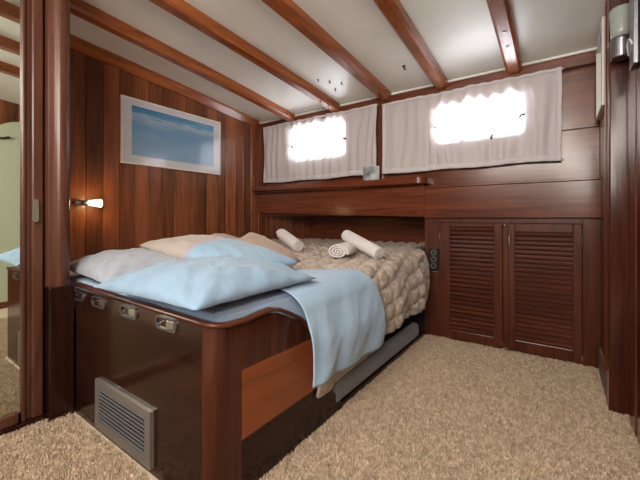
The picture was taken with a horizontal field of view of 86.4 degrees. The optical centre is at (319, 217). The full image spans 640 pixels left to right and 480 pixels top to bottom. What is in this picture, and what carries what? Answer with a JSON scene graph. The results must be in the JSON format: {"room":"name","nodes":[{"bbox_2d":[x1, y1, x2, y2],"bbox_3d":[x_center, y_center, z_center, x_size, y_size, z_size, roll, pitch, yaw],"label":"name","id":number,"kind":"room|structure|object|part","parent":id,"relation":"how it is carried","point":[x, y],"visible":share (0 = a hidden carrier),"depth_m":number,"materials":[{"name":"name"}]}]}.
{"room":"ship interior","nodes":[
{"label":"ship interior","id":0,"kind":"room"},
{"bbox_2d":[43,0,43,410],"bbox_3d":[-1.687,-0.180,1.974,0.810,2.360,0.090,0,0,35],"label":"wall partition","id":1,"kind":"structure","parent":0,"point":[43,0],"depth_m":1.71,"materials":[{"name":"brown wood"}]},
{"bbox_2d":[0,412,45,435],"bbox_3d":[-1.720,0.985,1.209,0.055,0.030,1.200,0,0,35],"label":"baseboard","id":2,"kind":"structure","parent":1,"relation":"attached to","point":[30,420],"depth_m":1.61,"materials":[{"name":"brown wood"}]},
{"bbox_2d":[43,0,69,286],"bbox_3d":[-1.328,-0.510,1.728,0.100,1.700,0.100,0,0,35],"label":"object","id":3,"kind":"structure","parent":1,"relation":"attached to","point":[56,149],"depth_m":1.69,"materials":[{"name":"brown wood"}]},
{"bbox_2d":[43,284,73,422],"bbox_3d":[-1.327,0.670,1.730,0.100,0.660,0.105,0,0,35],"label":"trim","id":4,"kind":"structure","parent":1,"relation":"attached to","point":[58,329],"depth_m":1.70,"materials":[{"name":"brown wood"}]},
{"bbox_2d":[70,49,264,353],"bbox_3d":[-1.265,-0.180,3.321,0.050,2.360,3.020,0,0,35],"label":"wall","id":5,"kind":"structure","parent":0,"point":[142,204],"depth_m":2.86,"materials":[{"name":"brown wood"}]},
{"bbox_2d":[70,199,102,206],"bbox_3d":[-1.736,-0.112,2.531,0.076,0.064,0.202,0,0,43],"label":"reading lamp","id":6,"kind":"object","parent":5,"relation":"attached to","point":[73,202],"visible":0.98,"depth_m":2.52,"materials":[{"name":"silver metal"}]},
{"bbox_2d":[72,200,87,204],"bbox_3d":[-1.746,-0.112,2.493,0.040,0.038,0.103,0,0,35],"label":"socket","id":7,"kind":"object","parent":6,"relation":"attached to","point":[74,202],"depth_m":2.48,"materials":[{"name":"silver metal"}]},
{"bbox_3d":[-1.692,-0.112,2.561,0.064,0.064,0.096,0,0,35],"label":"lamp shade","id":8,"kind":"part","parent":6,"relation":"part of","materials":[{"name":"white glass"}]},
{"bbox_2d":[70,34,257,127],"bbox_3d":[-1.353,-1.198,3.114,0.045,0.287,2.140,0,0,35],"label":"trim","id":9,"kind":"structure","parent":5,"relation":"attached to","point":[77,44],"depth_m":2.96,"materials":[{"name":"brown wood"}]},
{"bbox_2d":[120,94,220,174],"bbox_3d":[-1.330,-0.724,3.163,0.022,0.549,0.987,0,0,35],"label":"framed picture","id":10,"kind":"object","parent":5,"relation":"attached to","point":[151,134],"visible":1,"depth_m":3.08,"materials":[{"name":"white paint"}]},
{"bbox_2d":[132,105,212,166],"bbox_3d":[-1.328,-0.731,3.162,0.002,0.424,0.827,0,0,35],"label":"print","id":11,"kind":"object","parent":10,"relation":"attached to","point":[158,135],"depth_m":3.11},
{"bbox_2d":[255,123,265,186],"bbox_3d":[-0.699,-0.725,4.023,0.070,0.750,0.120,0,0,35],"label":"trim","id":12,"kind":"structure","parent":5,"relation":"attached to","point":[259,140],"depth_m":3.98,"materials":[{"name":"brown wood"}]},
{"bbox_2d":[265,216,313,239],"bbox_3d":[-0.368,0.180,4.200,0.612,0.640,0.016,0,0,-17],"label":"wall","id":13,"kind":"structure","parent":0,"point":[302,227],"depth_m":4.20,"materials":[{"name":"brown wood"}]},
{"bbox_2d":[1,337,639,479],"bbox_3d":[0.031,1.025,1.262,4.600,0.050,5.300,0,0,35],"label":"floor","id":14,"kind":"structure","parent":0,"point":[115,447],"depth_m":1.53,"materials":[{"name":"beige carpet"}]},
{"bbox_2d":[74,282,424,479],"bbox_3d":[-0.506,0.666,2.582,1.963,0.668,2.256,0,0,35],"label":"frame","id":15,"kind":"object","parent":14,"relation":"on","point":[184,396],"visible":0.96,"depth_m":1.32,"materials":[{"name":"black wood"}]},
{"bbox_3d":[-1.221,0.393,1.723,0.140,0.050,0.009,0,0,35],"label":"finger pull","id":16,"kind":"part","parent":15,"relation":"part of","materials":[{"name":"grey metal"}]},
{"bbox_3d":[-1.033,0.393,1.591,0.140,0.050,0.009,0,0,35],"label":"finger pull","id":17,"kind":"part","parent":15,"relation":"part of","materials":[{"name":"grey metal"}]},
{"bbox_3d":[-1.012,0.393,1.577,0.050,0.030,0.006,0,0,35],"label":"finger plate","id":18,"kind":"part","parent":15,"relation":"part of","materials":[{"name":"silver metal"}]},
{"bbox_2d":[95,377,153,469],"bbox_3d":[-0.844,0.857,1.452,0.480,0.222,0.018,0,0,35],"label":"vent","id":19,"kind":"object","parent":15,"relation":"attached to","point":[125,418],"depth_m":1.42,"materials":[{"name":"grey plastic"}]},
{"bbox_3d":[-0.800,0.393,1.427,0.140,0.050,0.009,0,0,35],"label":"finger pull","id":20,"kind":"part","parent":15,"relation":"part of","materials":[{"name":"grey metal"}]},
{"bbox_3d":[-0.779,0.393,1.413,0.050,0.030,0.006,0,0,35],"label":"finger plate","id":21,"kind":"part","parent":15,"relation":"part of","materials":[{"name":"silver metal"}]},
{"bbox_3d":[-0.818,0.680,1.458,1.045,0.640,0.025,0,0,35],"label":"panel","id":22,"kind":"part","parent":15,"relation":"part of","materials":[{"name":"brown wood"}]},
{"bbox_3d":[-0.571,0.393,1.266,0.140,0.050,0.009,0,0,35],"label":"finger pull","id":23,"kind":"part","parent":15,"relation":"part of","materials":[{"name":"grey metal"}]},
{"bbox_3d":[-0.550,0.393,1.252,0.050,0.030,0.006,0,0,35],"label":"finger plate","id":24,"kind":"part","parent":15,"relation":"part of","materials":[{"name":"silver metal"}]},
{"bbox_2d":[70,271,306,321],"bbox_3d":[-0.380,0.417,2.811,1.905,0.162,2.678,0,0,35],"label":"mattress","id":25,"kind":"object","parent":15,"relation":"on","point":[223,312],"visible":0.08,"depth_m":1.39,"materials":[{"name":"blue fabric"}]},
{"bbox_2d":[73,268,385,387],"bbox_3d":[-0.549,0.519,1.860,1.796,0.462,0.670,0,0,10],"label":"throw","id":26,"kind":"object","parent":25,"relation":"on","point":[343,308],"visible":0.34,"depth_m":1.67,"materials":[{"name":"blue fabric"}]},
{"bbox_2d":[70,247,177,282],"bbox_3d":[-1.042,0.245,1.943,0.740,0.151,0.560,0,0,41],"label":"pillow","id":27,"kind":"object","parent":26,"relation":"on","point":[102,266],"visible":0.62,"depth_m":1.73,"materials":[{"name":"grey fabric"}]},
{"bbox_2d":[95,254,315,310],"bbox_3d":[-0.476,0.246,1.514,0.660,0.150,0.680,0,0,33],"label":"pillow","id":28,"kind":"object","parent":26,"relation":"on","point":[204,282],"visible":1,"depth_m":1.30,"materials":[{"name":"blue fabric"}]},
{"bbox_2d":[140,235,297,265],"bbox_3d":[-0.580,0.194,1.923,0.836,0.188,0.420,0,0,32],"label":"pillow","id":29,"kind":"object","parent":26,"relation":"on","point":[188,246],"visible":0.59,"depth_m":1.82,"materials":[{"name":"fabric"}]},
{"bbox_3d":[-0.620,0.503,1.681,1.113,0.342,0.634,0,0,35],"label":"cap rail","id":30,"kind":"part","parent":15,"relation":"part of","materials":[{"name":"brown wood"}]},
{"bbox_3d":[-0.335,0.683,1.177,0.136,0.634,0.046,0,0,-38],"label":"corner post","id":31,"kind":"part","parent":15,"relation":"part of","materials":[{"name":"brown wood"}]},
{"bbox_3d":[-0.096,0.686,1.507,0.026,0.628,0.685,0,0,35],"label":"panel","id":32,"kind":"part","parent":15,"relation":"part of","materials":[{"name":"brown wood"}]},
{"bbox_3d":[-0.133,0.670,1.434,0.005,0.250,0.517,0,0,35],"label":"inlay panel","id":33,"kind":"part","parent":15,"relation":"part of","materials":[{"name":"brown wood"}]},
{"bbox_3d":[-0.083,0.902,1.505,0.006,0.195,0.692,0,0,35],"label":"panel","id":34,"kind":"part","parent":15,"relation":"part of","materials":[{"name":"brown wood"}]},
{"bbox_2d":[270,238,429,397],"bbox_3d":[-0.157,0.543,2.972,1.993,0.614,2.137,0,0,35],"label":"quilt","id":35,"kind":"object","parent":15,"relation":"on","point":[401,276],"visible":0.43,"depth_m":2.43,"materials":[{"name":"beige fabric"}]},
{"bbox_2d":[211,233,237,239],"bbox_3d":[-0.659,0.192,2.419,0.403,0.158,0.274,0,0,15],"label":"cushion","id":36,"kind":"object","parent":35,"relation":"on","point":[214,234],"visible":0.17,"depth_m":2.44,"materials":[{"name":"beige fabric"}]},
{"bbox_2d":[237,232,299,267],"bbox_3d":[-0.333,0.214,2.153,0.378,0.237,0.295,0,0,5],"label":"cushion","id":37,"kind":"object","parent":35,"relation":"on","point":[252,238],"visible":0.45,"depth_m":2.13,"materials":[{"name":"beige fabric"}]},
{"bbox_2d":[276,229,302,250],"bbox_3d":[-0.258,0.180,2.842,0.103,0.172,0.337,0,0,-32],"label":"roll","id":38,"kind":"object","parent":35,"relation":"on","point":[286,237],"visible":1,"depth_m":2.77,"materials":[{"name":"white fabric"}]},
{"bbox_2d":[328,242,358,257],"bbox_3d":[0.180,0.230,2.515,0.155,0.096,0.289,0,1,21],"label":"roll","id":39,"kind":"object","parent":35,"relation":"on","point":[339,250],"visible":0.96,"depth_m":2.39,"materials":[{"name":"white fabric"}]},
{"bbox_2d":[341,230,383,259],"bbox_3d":[0.298,0.185,2.440,0.088,0.189,0.396,0,0,-33],"label":"roll","id":40,"kind":"object","parent":35,"relation":"on","point":[355,240],"visible":1,"depth_m":2.38,"materials":[{"name":"white fabric"}]},
{"bbox_2d":[332,323,418,401],"bbox_3d":[0.413,0.900,2.258,0.070,0.110,1.270,0,0,35],"label":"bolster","id":41,"kind":"object","parent":15,"relation":"on","point":[359,373],"visible":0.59,"depth_m":2.10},
{"bbox_2d":[0,334,639,479],"bbox_3d":[0.021,0.991,1.593,2.438,0.021,3.266,0,0,35],"label":"carpet","id":42,"kind":"structure","parent":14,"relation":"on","point":[520,385],"depth_m":1.56,"materials":[{"name":"beige carpet"}]},
{"bbox_2d":[425,218,599,368],"bbox_3d":[1.523,0.430,2.795,1.166,1.140,0.595,0,0,35],"label":"cabinet","id":43,"kind":"object","parent":14,"relation":"on","point":[531,286],"visible":0.96,"depth_m":2.53,"materials":[{"name":"brown wood"}]},
{"bbox_2d":[429,248,438,271],"bbox_3d":[0.959,0.351,2.857,0.074,0.197,0.024,0,0,35],"label":"power socket","id":44,"kind":"object","parent":43,"relation":"attached to","point":[433,252],"visible":0.96,"depth_m":2.85,"materials":[{"name":"black plastic"}]},
{"bbox_3d":[1.190,0.510,2.710,0.458,0.936,0.026,0,0,35],"label":"door frame","id":45,"kind":"part","parent":43,"relation":"part of","materials":[{"name":"brown wood"}]},
{"bbox_3d":[1.590,0.510,2.428,0.437,0.936,0.026,0,0,35],"label":"door frame","id":46,"kind":"part","parent":43,"relation":"part of","materials":[{"name":"brown wood"}]},
{"bbox_2d":[70,0,605,122],"bbox_3d":[-0.165,-1.311,0.983,4.600,0.379,4.620,0,0,35],"label":"ceiling","id":47,"kind":"structure","parent":0,"point":[460,35],"depth_m":2.35,"materials":[{"name":"beige paint"}]},
{"bbox_2d":[70,0,294,121],"bbox_3d":[-1.583,-1.262,1.968,0.114,0.394,4.400,0,0,35],"label":"ceiling beam","id":48,"kind":"structure","parent":47,"relation":"attached to","point":[81,9],"depth_m":2.55,"materials":[{"name":"brown wood"}]},
{"bbox_2d":[149,0,339,111],"bbox_3d":[-1.138,-1.262,1.655,0.132,0.394,4.402,0,0,36],"label":"ceiling beam","id":49,"kind":"structure","parent":47,"relation":"attached to","point":[181,9],"depth_m":2.42,"materials":[{"name":"brown wood"}]},
{"bbox_2d":[261,0,391,101],"bbox_3d":[-0.687,-1.262,1.339,0.128,0.394,4.401,0,0,36],"label":"ceiling beam","id":50,"kind":"structure","parent":47,"relation":"attached to","point":[288,10],"depth_m":2.31,"materials":[{"name":"brown wood"}]},
{"bbox_2d":[372,0,447,90],"bbox_3d":[-0.252,-1.262,1.033,0.100,0.394,4.400,0,0,35],"label":"ceiling beam","id":51,"kind":"structure","parent":47,"relation":"attached to","point":[393,11],"depth_m":2.21,"materials":[{"name":"brown wood"}]},
{"bbox_2d":[486,0,521,75],"bbox_3d":[0.177,-1.262,0.731,0.100,0.394,4.400,0,0,35],"label":"ceiling beam","id":52,"kind":"structure","parent":47,"relation":"attached to","point":[501,13],"depth_m":2.09,"materials":[{"name":"brown wood"}]},
{"bbox_2d":[314,216,424,251],"bbox_3d":[0.447,0.400,3.940,2.000,1.200,0.040,0,0,35],"label":"wall","id":53,"kind":"structure","parent":0,"point":[406,229],"depth_m":3.79,"materials":[{"name":"brown wood"}]},
{"bbox_2d":[262,64,599,215],"bbox_3d":[0.611,-0.580,3.200,3.160,1.120,0.040,0,0,35],"label":"wall","id":54,"kind":"structure","parent":0,"point":[592,68],"depth_m":3.23,"materials":[{"name":"brown wood"}]},
{"bbox_2d":[263,104,376,182],"bbox_3d":[-0.064,-0.731,3.584,1.467,0.664,0.081,0,0,36],"label":"window curtain","id":55,"kind":"object","parent":54,"relation":"hanging from","point":[314,139],"visible":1,"depth_m":3.54,"materials":[{"name":"white fabric"}]},
{"bbox_2d":[252,177,430,193],"bbox_3d":[0.080,-0.322,3.440,2.015,0.072,0.160,0,0,35],"label":"wall shelf","id":56,"kind":"object","parent":54,"relation":"attached to","point":[415,180],"visible":0.95,"depth_m":3.25,"materials":[{"name":"brown wood"}]},
{"bbox_2d":[363,166,378,179],"bbox_3d":[0.470,-0.408,3.133,0.162,0.128,0.018,0,0,35],"label":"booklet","id":57,"kind":"object","parent":56,"relation":"on","point":[369,173],"visible":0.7,"depth_m":3.12,"materials":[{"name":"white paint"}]},
{"bbox_2d":[258,184,425,216],"bbox_3d":[0.092,-0.161,3.492,1.975,0.302,0.060,0,0,35],"label":"trim","id":58,"kind":"structure","parent":54,"relation":"attached to","point":[406,200],"depth_m":3.31,"materials":[{"name":"brown wood"}]},
{"bbox_2d":[379,107,383,178],"bbox_3d":[0.574,-0.683,3.184,0.047,0.706,0.030,0,0,35],"label":"trim","id":59,"kind":"structure","parent":54,"relation":"attached to","point":[381,176],"depth_m":3.17,"materials":[{"name":"brown wood"}]},
{"bbox_2d":[260,47,596,123],"bbox_3d":[0.583,-1.122,3.160,3.160,0.020,0.058,0,0,35],"label":"trim","id":60,"kind":"structure","parent":54,"relation":"attached to","point":[593,48],"depth_m":2.72,"materials":[{"name":"beige paint"}]},
{"bbox_2d":[263,51,595,126],"bbox_3d":[0.586,-1.073,3.164,3.160,0.075,0.050,0,0,35],"label":"trim","id":61,"kind":"structure","parent":54,"relation":"attached to","point":[585,59],"depth_m":2.67,"materials":[{"name":"brown wood"}]},
{"bbox_2d":[382,66,563,173],"bbox_3d":[1.126,-0.721,2.749,1.366,0.652,0.084,0,0,37],"label":"window curtain","id":62,"kind":"object","parent":54,"relation":"hanging from","point":[465,119],"visible":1,"depth_m":2.67,"materials":[{"name":"white fabric"}]},
{"bbox_2d":[424,179,600,217],"bbox_3d":[1.378,-0.126,2.582,1.165,0.252,0.070,0,0,35],"label":"wall panel","id":63,"kind":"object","parent":54,"relation":"attached to","point":[581,198],"depth_m":2.49,"materials":[{"name":"brown wood"}]},
{"bbox_2d":[424,177,600,187],"bbox_3d":[1.376,-0.260,2.584,1.160,0.016,0.088,0,0,35],"label":"trim","id":64,"kind":"structure","parent":54,"relation":"attached to","point":[588,178],"depth_m":2.49,"materials":[{"name":"brown wood"}]},
{"bbox_2d":[428,127,599,185],"bbox_3d":[1.402,-0.438,2.613,1.150,0.345,0.012,0,0,35],"label":"wall panel","id":65,"kind":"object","parent":54,"relation":"attached to","point":[580,148],"depth_m":2.44,"materials":[{"name":"brown wood"}]},
{"bbox_2d":[562,72,599,130],"bbox_3d":[1.775,-0.800,2.351,0.240,0.370,0.012,0,0,35],"label":"trim","id":66,"kind":"structure","parent":54,"relation":"attached to","point":[578,91],"depth_m":2.34,"materials":[{"name":"brown wood"}]},
{"bbox_2d":[600,114,603,354],"bbox_3d":[1.721,-0.150,2.023,0.050,2.300,0.690,0,0,35],"label":"wall","id":67,"kind":"structure","parent":0,"point":[602,118],"depth_m":2.14,"materials":[{"name":"brown wood"}]},
{"bbox_2d":[596,16,603,120],"bbox_3d":[1.717,-0.890,2.081,0.025,0.500,0.380,0,0,35],"label":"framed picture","id":68,"kind":"object","parent":67,"relation":"attached to","point":[600,46],"visible":0.7,"depth_m":2.12,"materials":[{"name":"white paint"}]},
{"bbox_2d":[599,40,601,107],"bbox_3d":[1.719,-0.865,2.079,0.006,0.430,0.360,0,0,35],"label":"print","id":69,"kind":"object","parent":68,"relation":"attached to","point":[600,41],"depth_m":2.12,"materials":[{"name":"white paper"}]},
{"bbox_2d":[599,347,606,399],"bbox_3d":[1.677,0.920,2.012,0.014,0.160,0.500,0,0,35],"label":"baseboard","id":70,"kind":"structure","parent":67,"relation":"attached to","point":[603,374],"depth_m":2.02,"materials":[{"name":"brown wood"}]},
{"bbox_2d":[604,0,606,371],"bbox_3d":[1.589,-0.180,1.890,0.017,2.040,0.080,0,0,35],"label":"trim","id":71,"kind":"structure","parent":67,"relation":"attached to","point":[605,6],"depth_m":1.86,"materials":[{"name":"brown wood"}]},
{"bbox_2d":[607,0,628,414],"bbox_3d":[1.541,-0.125,1.759,0.085,2.250,0.070,0,0,35],"label":"door frame","id":72,"kind":"structure","parent":67,"relation":"attached to","point":[617,72],"depth_m":1.74,"materials":[{"name":"brown wood"}]},
{"bbox_2d":[609,3,628,61],"bbox_3d":[1.488,-0.913,1.686,0.092,0.257,0.111,0,0,35],"label":"wall lamp","id":73,"kind":"object","parent":67,"relation":"attached to","point":[619,15],"visible":0.84,"depth_m":1.65,"materials":[{"name":"white glass"}]},
{"bbox_3d":[1.482,-0.958,1.678,0.092,0.145,0.092,0,0,35],"label":"glass","id":74,"kind":"part","parent":73,"relation":"part of","materials":[{"name":"grey glass"}]},
{"bbox_2d":[626,0,638,70],"bbox_3d":[1.409,-0.880,1.540,0.033,0.400,0.100,0,0,35],"label":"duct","id":75,"kind":"object","parent":67,"relation":"attached to","point":[633,41],"visible":0.99,"depth_m":1.50,"materials":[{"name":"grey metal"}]},
{"bbox_3d":[1.402,-0.782,1.545,0.015,0.068,0.097,0,0,35],"label":"cord","id":76,"kind":"part","parent":75,"relation":"part of","materials":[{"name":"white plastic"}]},
{"bbox_2d":[630,67,636,436],"bbox_3d":[1.479,-0.125,1.601,0.020,2.250,0.160,0,0,35],"label":"trim","id":77,"kind":"structure","parent":67,"relation":"attached to","point":[633,74],"depth_m":1.58,"materials":[{"name":"brown wood"}]},
{"bbox_2d":[629,0,639,444],"bbox_3d":[1.417,-0.140,1.491,0.036,2.280,0.570,0,0,35],"label":"trim","id":78,"kind":"structure","parent":67,"relation":"attached to","point":[638,65],"depth_m":1.50,"materials":[{"name":"brown wood"}]},
{"bbox_3d":[-2.041,-0.275,0.835,0.040,2.550,2.220,0,0,35],"label":"wall","id":79,"kind":"structure","parent":0,"visible":0},
{"bbox_2d":[0,0,42,429],"bbox_3d":[-1.717,-0.215,1.202,0.059,2.370,1.192,0,0,35],"label":"door","id":80,"kind":"structure","parent":79,"relation":"in","point":[21,21],"depth_m":1.62,"materials":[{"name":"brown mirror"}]},
{"bbox_3d":[-1.749,-0.212,1.177,0.008,2.275,1.115,0,0,35],"label":"mirror pane","id":81,"kind":"part","parent":80,"relation":"part of","materials":[{"name":"clear glass"}]},
{"bbox_3d":[-1.377,-0.035,1.647,0.016,0.110,0.026,0,0,35],"label":"handle","id":82,"kind":"part","parent":80,"relation":"part of","materials":[{"name":"silver metal"}]}
]}

